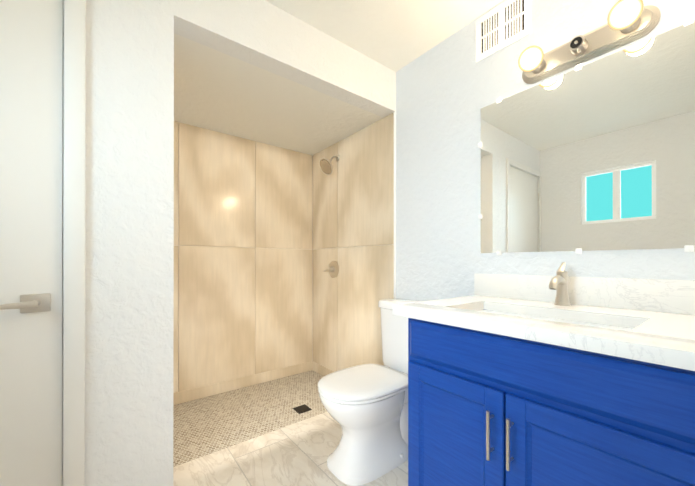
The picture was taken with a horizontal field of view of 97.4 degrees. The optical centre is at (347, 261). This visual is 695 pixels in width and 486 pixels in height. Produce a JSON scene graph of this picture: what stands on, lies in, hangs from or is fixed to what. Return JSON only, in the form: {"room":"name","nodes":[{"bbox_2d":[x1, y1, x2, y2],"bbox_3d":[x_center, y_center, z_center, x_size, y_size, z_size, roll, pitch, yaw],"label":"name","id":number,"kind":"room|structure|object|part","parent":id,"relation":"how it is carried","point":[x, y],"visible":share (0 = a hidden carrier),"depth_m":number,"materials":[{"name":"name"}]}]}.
{"room":"bathroom","nodes":[
{"label":"bathroom","id":0,"kind":"room"},
{"bbox_2d":[85,0,395,485],"bbox_3d":[-0.701,-0.134,1.446,2.550,2.440,0.120,0,0,-38],"label":"wall","id":1,"kind":"structure","parent":0,"point":[129,239],"depth_m":1.26,"materials":[{"name":"white paint"}]},
{"bbox_2d":[0,0,63,485],"bbox_3d":[-1.333,0.027,0.870,0.763,2.101,0.100,0,0,-38],"label":"door","id":2,"kind":"structure","parent":1,"relation":"in","point":[31,211],"depth_m":1.06,"materials":[{"name":"white paint"}]},
{"bbox_3d":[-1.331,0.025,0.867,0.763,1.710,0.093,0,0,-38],"label":"handle","id":3,"kind":"part","parent":2,"relation":"part of","materials":[{"name":"silver metal"}]},
{"bbox_2d":[63,0,85,485],"bbox_3d":[-1.360,-0.001,0.923,0.865,2.173,0.136,0,0,-38],"label":"door frame","id":4,"kind":"structure","parent":1,"relation":"attached to","point":[74,241],"depth_m":1.12,"materials":[{"name":"white paint"}]},
{"bbox_2d":[174,33,382,154],"bbox_3d":[-0.642,-1.211,2.213,1.520,0.282,1.016,0,0,-38],"label":"ceiling soffit","id":5,"kind":"structure","parent":0,"point":[217,91],"depth_m":2.10,"materials":[{"name":"white paint"}]},
{"bbox_2d":[173,370,407,485],"bbox_3d":[-0.529,1.111,1.223,2.790,0.050,2.951,0,0,-38],"label":"floor","id":6,"kind":"structure","parent":0,"point":[297,453],"depth_m":1.86,"materials":[{"name":"tile"}]},
{"bbox_2d":[293,404,311,413],"bbox_3d":[-0.335,1.085,2.245,0.104,0.005,0.104,0,0,-38],"label":"shower drain","id":7,"kind":"object","parent":6,"relation":"on","point":[302,409],"visible":1,"depth_m":2.23,"materials":[{"name":"black metal"}]},
{"bbox_2d":[318,298,423,485],"bbox_3d":[0.183,0.670,1.744,0.759,0.833,0.434,0,0,-38],"label":"toilet","id":8,"kind":"object","parent":6,"relation":"on","point":[365,406],"visible":0.75,"depth_m":1.58,"materials":[{"name":"white ceramic"}]},
{"bbox_3d":[0.085,0.655,1.668,0.511,0.046,0.386,0,0,-38],"label":"seat","id":9,"kind":"part","parent":8,"relation":"part of","materials":[{"name":"white plastic"}]},
{"bbox_2d":[393,262,694,485],"bbox_3d":[0.737,0.545,1.106,0.687,1.082,0.964,0,0,-38],"label":"bathroom vanity","id":10,"kind":"object","parent":6,"relation":"on","point":[561,378],"visible":1,"depth_m":0.91,"materials":[{"name":"blue wood"}]},
{"bbox_3d":[0.368,0.683,1.095,0.020,0.555,0.382,0,0,-38],"label":"door","id":11,"kind":"part","parent":10,"relation":"part of","materials":[{"name":"blue wood"}]},
{"bbox_3d":[0.462,0.538,0.929,0.035,0.150,0.071,0,0,-38],"label":"handle","id":12,"kind":"part","parent":10,"relation":"part of","materials":[{"name":"silver metal"}]},
{"bbox_3d":[0.520,0.313,0.899,0.020,0.145,0.879,0,0,-38],"label":"drawer","id":13,"kind":"part","parent":10,"relation":"part of","materials":[{"name":"blue wood"}]},
{"bbox_2d":[477,310,633,330],"bbox_3d":[0.695,0.286,1.126,0.329,0.120,0.589,0,0,-38],"label":"sink","id":14,"kind":"object","parent":10,"relation":"in","point":[521,313],"depth_m":1.18,"materials":[{"name":"white ceramic"}]},
{"bbox_2d":[549,262,570,305],"bbox_3d":[0.881,0.095,1.278,0.147,0.182,0.060,0,0,-38],"label":"faucet","id":15,"kind":"object","parent":10,"relation":"on","point":[559,282],"depth_m":1.29,"materials":[{"name":"silver metal"}]},
{"bbox_3d":[0.639,0.682,0.745,0.020,0.555,0.491,0,0,-38],"label":"door","id":16,"kind":"part","parent":10,"relation":"part of","materials":[{"name":"blue wood"}]},
{"bbox_2d":[265,0,503,71],"bbox_3d":[-0.181,-1.405,0.779,2.790,0.100,1.815,0,0,-38],"label":"ceiling","id":17,"kind":"structure","parent":0,"point":[395,35],"depth_m":1.72,"materials":[{"name":"white paint"}]},
{"bbox_2d":[396,0,694,300],"bbox_3d":[0.522,-0.132,2.041,0.130,2.440,2.951,0,0,-38],"label":"wall","id":18,"kind":"structure","parent":0,"point":[599,154],"depth_m":1.41,"materials":[{"name":"white paint"}]},
{"bbox_2d":[476,0,530,61],"bbox_3d":[0.800,-1.223,1.587,0.007,0.230,0.280,0,0,-38],"label":"air vent grille","id":19,"kind":"object","parent":18,"relation":"attached to","point":[504,24],"visible":1,"depth_m":1.58,"materials":[{"name":"white"}]},
{"bbox_2d":[518,0,660,83],"bbox_3d":[0.947,-0.914,1.270,0.161,0.116,0.480,0,0,-38],"label":"light bar","id":20,"kind":"object","parent":18,"relation":"attached to","point":[629,21],"visible":1,"depth_m":1.26,"materials":[{"name":"silver metal"}]},
{"bbox_3d":[-1.037,-0.131,2.623,1.640,2.440,0.120,0,0,-38],"label":"wall","id":21,"kind":"structure","parent":0,"visible":0},
{"bbox_2d":[173,121,312,404],"bbox_3d":[-0.947,0.010,2.604,1.520,2.157,0.019,0,0,-38],"label":"shower wall tile","id":22,"kind":"structure","parent":21,"relation":"attached to","point":[265,235],"depth_m":2.61,"materials":[{"name":"beige tile"}]},
{"bbox_2d":[313,113,393,375],"bbox_3d":[-0.002,0.010,2.610,0.016,2.157,1.080,0,0,-38],"label":"shower wall tile","id":23,"kind":"structure","parent":21,"relation":"attached to","point":[353,206],"depth_m":2.55,"materials":[{"name":"beige tile"}]},
{"bbox_2d":[319,154,339,174],"bbox_3d":[-0.158,-0.857,2.672,0.172,0.198,0.156,0,0,-38],"label":"shower head","id":24,"kind":"object","parent":23,"relation":"attached to","point":[326,166],"visible":1,"depth_m":2.65},
{"bbox_2d":[324,261,338,277],"bbox_3d":[-0.151,0.072,2.756,0.054,0.156,0.164,0,0,-38],"label":"shower valve","id":25,"kind":"object","parent":23,"relation":"attached to","point":[333,269],"visible":1,"depth_m":2.74,"materials":[{"name":"silver metal"}]},
{"bbox_2d":[394,111,395,297],"bbox_3d":[0.335,0.009,2.181,0.012,2.158,0.012,0,0,-38],"label":"trim","id":26,"kind":"structure","parent":21,"relation":"attached to","point":[394,204],"depth_m":2.18,"materials":[{"name":"white"}]}
]}

